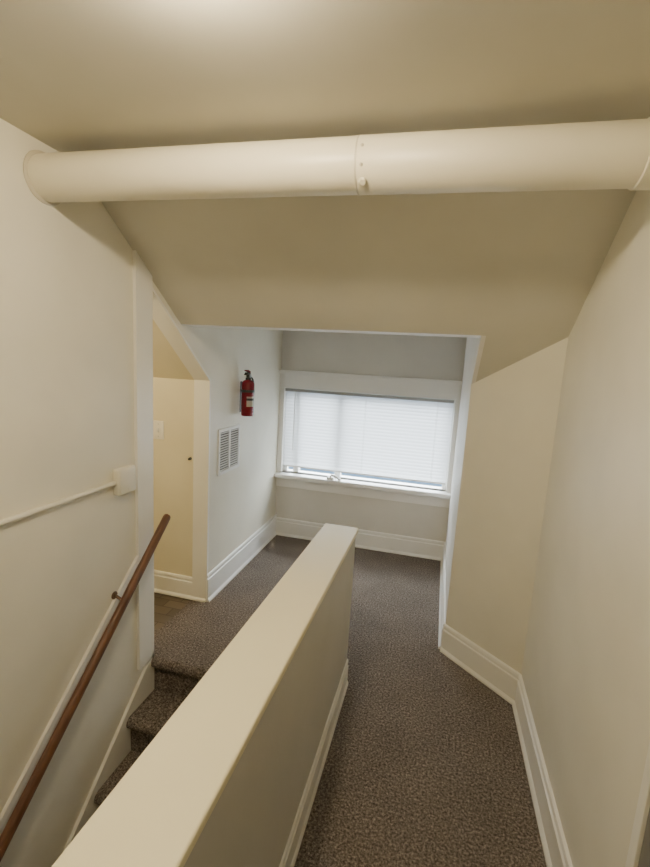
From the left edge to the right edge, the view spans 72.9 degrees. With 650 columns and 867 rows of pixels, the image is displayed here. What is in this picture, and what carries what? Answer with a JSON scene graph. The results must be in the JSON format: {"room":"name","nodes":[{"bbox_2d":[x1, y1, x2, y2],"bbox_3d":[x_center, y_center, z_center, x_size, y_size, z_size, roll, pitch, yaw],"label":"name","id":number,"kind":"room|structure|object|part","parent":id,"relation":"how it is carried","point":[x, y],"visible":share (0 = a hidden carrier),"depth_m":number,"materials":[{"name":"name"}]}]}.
{"room":"stair landing","nodes":[
{"label":"stair landing","id":0,"kind":"room"},
{"bbox_2d":[0,118,282,866],"bbox_3d":[-1.052,1.151,2.088,0.100,4.560,4.560,5,9,14],"label":"wall","id":1,"kind":"structure","parent":0,"point":[67,353],"depth_m":1.74,"materials":[{"name":"beige paint"}]},
{"bbox_2d":[0,481,116,525],"bbox_3d":[-1.210,0.373,0.894,0.022,0.022,2.206,5,9,14],"label":"conduit","id":2,"kind":"object","parent":1,"relation":"attached to","point":[10,519],"visible":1,"depth_m":1.64,"materials":[{"name":"beige metal"}]},
{"bbox_2d":[0,556,137,830],"bbox_3d":[-1.293,1.867,1.157,0.014,2.222,2.457,5,9,14],"label":"trim","id":3,"kind":"structure","parent":1,"relation":"attached to","point":[31,762],"depth_m":1.78,"materials":[{"name":"paint"}]},
{"bbox_2d":[0,514,170,861],"bbox_3d":[-1.195,1.644,1.306,0.090,2.174,2.397,5,9,14],"label":"handrail","id":4,"kind":"object","parent":1,"relation":"attached to","point":[6,836],"visible":1,"depth_m":1.75,"materials":[{"name":"brown wood"}]},
{"bbox_2d":[63,653,153,851],"bbox_3d":[-1.282,2.371,1.392,0.016,2.115,2.376,5,9,14],"label":"trim","id":5,"kind":"structure","parent":1,"relation":"attached to","point":[119,748],"depth_m":2.14,"materials":[{"name":"paint"}]},
{"bbox_2d":[113,465,135,495],"bbox_3d":[-0.911,0.212,2.005,0.038,0.120,0.112,5,9,14],"label":"junction box","id":6,"kind":"object","parent":1,"relation":"attached to","point":[125,477],"visible":0.99,"depth_m":1.98,"materials":[{"name":"beige paint"}]},
{"bbox_3d":[-0.896,0.214,2.001,0.003,0.110,0.102,5,9,14],"label":"plate","id":7,"kind":"part","parent":6,"relation":"part of","materials":[{"name":"beige paint"}]},
{"bbox_2d":[132,250,153,669],"bbox_3d":[-0.884,0.194,2.154,0.016,2.047,0.119,5,9,14],"label":"trim","id":8,"kind":"structure","parent":1,"relation":"attached to","point":[142,278],"depth_m":2.12,"materials":[{"name":"paint"}]},
{"bbox_2d":[153,288,210,601],"bbox_3d":[-0.852,0.201,2.514,0.107,1.925,0.584,5,9,14],"label":"trim","id":9,"kind":"structure","parent":1,"relation":"attached to","point":[162,318],"depth_m":2.76,"materials":[{"name":"paint"}]},
{"bbox_2d":[217,424,239,475],"bbox_3d":[-0.660,0.109,3.039,0.011,0.312,0.320,5,9,14],"label":"air vent","id":10,"kind":"object","parent":1,"relation":"in","point":[229,437],"visible":1,"depth_m":3.02,"materials":[{"name":"white metal"}]},
{"bbox_2d":[207,514,276,601],"bbox_3d":[-0.614,0.936,3.513,0.026,0.190,1.272,5,9,14],"label":"baseboard","id":11,"kind":"structure","parent":1,"relation":"attached to","point":[227,569],"depth_m":3.35,"materials":[{"name":"white paint"}]},
{"bbox_2d":[240,370,254,415],"bbox_3d":[-0.552,-0.287,3.106,0.113,0.325,0.098,5,9,14],"label":"fire extinguisher","id":12,"kind":"object","parent":1,"relation":"attached to","point":[247,387],"visible":1,"depth_m":3.07,"materials":[{"name":"red metal"}]},
{"bbox_2d":[183,324,479,337],"bbox_3d":[-0.009,-0.589,2.229,1.526,0.134,0.150,5,9,14],"label":"trim","id":13,"kind":"structure","parent":1,"relation":"attached to","point":[211,326],"depth_m":2.22,"materials":[{"name":"white paint"}]},
{"bbox_2d":[153,377,193,576],"bbox_3d":[-1.330,0.261,3.004,1.040,1.800,0.100,5,9,14],"label":"wall","id":14,"kind":"structure","parent":0,"point":[173,399],"depth_m":2.86,"materials":[{"name":"paint"}]},
{"bbox_2d":[153,420,163,439],"bbox_3d":[-1.075,-0.021,2.833,0.076,0.120,0.022,5,9,14],"label":"light switch","id":15,"kind":"object","parent":14,"relation":"attached to","point":[158,426],"visible":1,"depth_m":2.83,"materials":[{"name":"beige plastic"}]},
{"bbox_2d":[154,570,205,602],"bbox_3d":[-1.290,0.994,3.033,1.040,0.150,0.026,5,9,14],"label":"baseboard","id":16,"kind":"structure","parent":14,"relation":"attached to","point":[167,583],"depth_m":2.96,"materials":[{"name":"paint"}]},
{"bbox_2d":[153,320,193,379],"bbox_3d":[-1.460,-0.994,1.992,1.040,1.625,1.760,5,9,14],"label":"ceiling","id":17,"kind":"structure","parent":0,"point":[166,363],"depth_m":2.61,"materials":[{"name":"paint"}]},
{"bbox_2d":[184,538,355,866],"bbox_3d":[-0.340,2.091,1.067,0.144,2.905,2.700,5,9,14],"label":"wall","id":18,"kind":"structure","parent":0,"point":[250,824],"depth_m":1.23,"materials":[{"name":"paint"}]},
{"bbox_2d":[52,523,357,866],"bbox_3d":[-0.278,0.643,0.847,0.207,0.027,2.708,5,9,14],"label":"cap","id":19,"kind":"object","parent":18,"relation":"on","point":[157,813],"visible":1,"depth_m":0.89,"materials":[{"name":"paint"}]},
{"bbox_2d":[279,659,347,866],"bbox_3d":[-0.227,1.391,0.937,0.016,0.140,2.700,6,9,14],"label":"baseboard","id":20,"kind":"structure","parent":18,"relation":"attached to","point":[290,854],"depth_m":1.63,"materials":[{"name":"paint"}]},
{"bbox_2d":[0,0,649,151],"bbox_3d":[-0.272,-0.810,0.344,2.080,0.100,2.345,5,9,14],"label":"ceiling","id":21,"kind":"structure","parent":0,"point":[76,75],"depth_m":1.02,"materials":[{"name":"beige paint"}]},
{"bbox_2d":[23,117,649,205],"bbox_3d":[-0.044,-0.775,1.277,1.882,0.176,0.175,5,9,14],"label":"ceiling pipe","id":22,"kind":"object","parent":21,"relation":"attached to","point":[615,154],"visible":1,"depth_m":1.19,"materials":[{"name":"paint"}]},
{"bbox_2d":[154,535,546,866],"bbox_3d":[-0.616,1.377,1.975,3.120,0.200,4.500,5,9,14],"label":"floor","id":23,"kind":"structure","parent":0,"point":[424,766],"depth_m":1.97,"materials":[{"name":"carpet"}]},
{"bbox_2d":[101,189,636,381],"bbox_3d":[0.166,-0.611,1.980,1.980,0.954,1.155,5,9,14],"label":"ceiling","id":24,"kind":"structure","parent":0,"point":[517,270],"depth_m":1.75,"materials":[{"name":"beige paint"}]},
{"bbox_2d":[276,330,466,541],"bbox_3d":[0.354,0.043,3.868,1.762,2.150,0.140,5,9,14],"label":"wall","id":25,"kind":"structure","parent":0,"point":[406,356],"depth_m":3.78,"materials":[{"name":"paint"}]},
{"bbox_2d":[277,387,284,471],"bbox_3d":[-0.398,-0.029,3.971,0.045,0.775,0.020,5,9,14],"label":"trim","id":26,"kind":"structure","parent":25,"relation":"attached to","point":[282,389],"depth_m":3.96,"materials":[{"name":"white paint"}]},
{"bbox_2d":[327,474,340,480],"bbox_3d":[0.079,0.383,3.862,0.126,0.050,0.043,5,9,14],"label":"window crank","id":27,"kind":"object","parent":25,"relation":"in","point":[330,477],"depth_m":3.85,"materials":[{"name":"white plastic"}]},
{"bbox_2d":[276,517,443,560],"bbox_3d":[0.274,0.933,3.930,1.542,0.165,0.026,5,9,14],"label":"baseboard","id":28,"kind":"structure","parent":25,"relation":"attached to","point":[365,539],"depth_m":3.88,"materials":[{"name":"white paint"}]},
{"bbox_2d":[274,471,450,498],"bbox_3d":[0.305,0.439,3.862,1.542,0.036,0.165,5,9,14],"label":"sill","id":29,"kind":"structure","parent":25,"relation":"attached to","point":[286,475],"depth_m":3.79,"materials":[{"name":"white paint"}]},
{"bbox_2d":[276,478,449,507],"bbox_3d":[0.299,0.504,3.865,1.542,0.094,0.020,5,9,14],"label":"trim","id":30,"kind":"structure","parent":25,"relation":"attached to","point":[385,495],"depth_m":3.84,"materials":[{"name":"white paint"}]},
{"bbox_2d":[283,388,454,490],"bbox_3d":[0.343,0.032,3.848,1.457,0.775,0.061,5,9,14],"label":"window","id":31,"kind":"structure","parent":25,"relation":"in","point":[285,468],"depth_m":3.84,"materials":[{"name":"white plastic"}]},
{"bbox_2d":[282,388,453,484],"bbox_3d":[0.328,0.013,3.781,1.441,0.705,0.044,5,9,14],"label":"window blind","id":32,"kind":"object","parent":31,"relation":"attached to","point":[392,437],"visible":1,"depth_m":3.77,"materials":[{"name":"white plastic"}]},
{"bbox_3d":[-0.239,-0.033,3.912,0.010,0.671,0.002,5,9,14],"label":"ladder cord","id":33,"kind":"part","parent":32,"relation":"part of","materials":[{"name":"white fabric"}]},
{"bbox_3d":[0.332,0.022,3.771,0.010,0.671,0.002,5,9,14],"label":"ladder cord","id":34,"kind":"part","parent":32,"relation":"part of","materials":[{"name":"white fabric"}]},
{"bbox_3d":[0.311,0.352,3.842,1.441,0.015,0.025,5,9,14],"label":"rail","id":35,"kind":"part","parent":32,"relation":"part of","materials":[{"name":"white plastic"}]},
{"bbox_3d":[0.349,-0.324,3.734,1.441,0.024,0.032,5,9,14],"label":"head rail","id":36,"kind":"part","parent":32,"relation":"part of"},
{"bbox_3d":[0.902,0.076,3.630,0.010,0.671,0.002,5,9,14],"label":"ladder cord","id":37,"kind":"part","parent":32,"relation":"part of","materials":[{"name":"white fabric"}]},
{"bbox_2d":[279,370,461,399],"bbox_3d":[0.347,-0.414,3.703,1.542,0.151,0.055,5,9,14],"label":"trim","id":38,"kind":"structure","parent":25,"relation":"attached to","point":[385,385],"depth_m":3.69,"materials":[{"name":"white paint"}]},
{"bbox_2d":[446,400,459,492],"bbox_3d":[1.051,0.110,3.612,0.040,0.775,0.020,5,9,14],"label":"trim","id":39,"kind":"structure","parent":25,"relation":"attached to","point":[457,402],"depth_m":3.60,"materials":[{"name":"white paint"}]},
{"bbox_2d":[445,336,485,614],"bbox_3d":[0.942,0.226,2.917,0.136,2.150,1.720,5,9,14],"label":"wall","id":40,"kind":"structure","parent":0,"point":[474,346],"depth_m":2.76,"materials":[{"name":"white paint"}]},
{"bbox_2d":[438,542,445,648],"bbox_3d":[0.843,1.088,3.154,0.026,0.165,1.271,6,9,15],"label":"baseboard","id":41,"kind":"structure","parent":40,"relation":"attached to","point":[442,616],"depth_m":2.92,"materials":[{"name":"white paint"}]},
{"bbox_2d":[446,337,567,673],"bbox_3d":[0.936,0.260,2.218,0.175,2.300,0.497,-2,10,-28],"label":"wall","id":42,"kind":"structure","parent":0,"point":[513,410],"depth_m":2.18,"materials":[{"name":"beige paint"}]},
{"bbox_2d":[440,624,519,704],"bbox_3d":[0.809,1.215,2.341,0.026,0.165,0.476,-3,11,-33],"label":"baseboard","id":43,"kind":"structure","parent":42,"relation":"attached to","point":[485,667],"depth_m":2.32,"materials":[{"name":"paint"}]},
{"bbox_2d":[521,190,649,866],"bbox_3d":[0.711,0.443,0.660,0.100,2.600,2.900,5,9,14],"label":"wall","id":44,"kind":"structure","parent":0,"point":[585,674],"depth_m":1.32,"materials":[{"name":"beige paint"}]},
{"bbox_2d":[512,674,572,866],"bbox_3d":[0.795,1.330,1.608,0.026,0.165,1.145,5,9,14],"label":"baseboard","id":45,"kind":"structure","parent":44,"relation":"attached to","point":[555,848],"depth_m":1.64,"materials":[{"name":"paint"}]},
{"bbox_2d":[625,742,649,866],"bbox_3d":[0.708,0.457,0.893,0.014,2.100,0.030,5,9,14],"label":"trim","id":46,"kind":"structure","parent":44,"relation":"attached to","point":[643,805],"depth_m":0.95,"materials":[{"name":"paint"}]},
{"bbox_2d":[638,807,649,866],"bbox_3d":[0.603,0.531,0.479,0.006,2.050,0.835,5,9,14],"label":"door","id":47,"kind":"structure","parent":44,"relation":"in","point":[644,859],"depth_m":0.93,"materials":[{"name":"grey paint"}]},
{"bbox_3d":[-1.148,3.549,0.547,0.898,0.100,0.900,5,9,14],"label":"floor","id":48,"kind":"structure","parent":0,"visible":0},
{"bbox_2d":[94,656,208,805],"bbox_3d":[-0.799,2.357,1.494,0.866,2.005,2.036,5,9,14],"label":"staircase","id":49,"kind":"structure","parent":48,"relation":"on","point":[154,712],"depth_m":2.23,"materials":[{"name":"carpet"}]}
]}

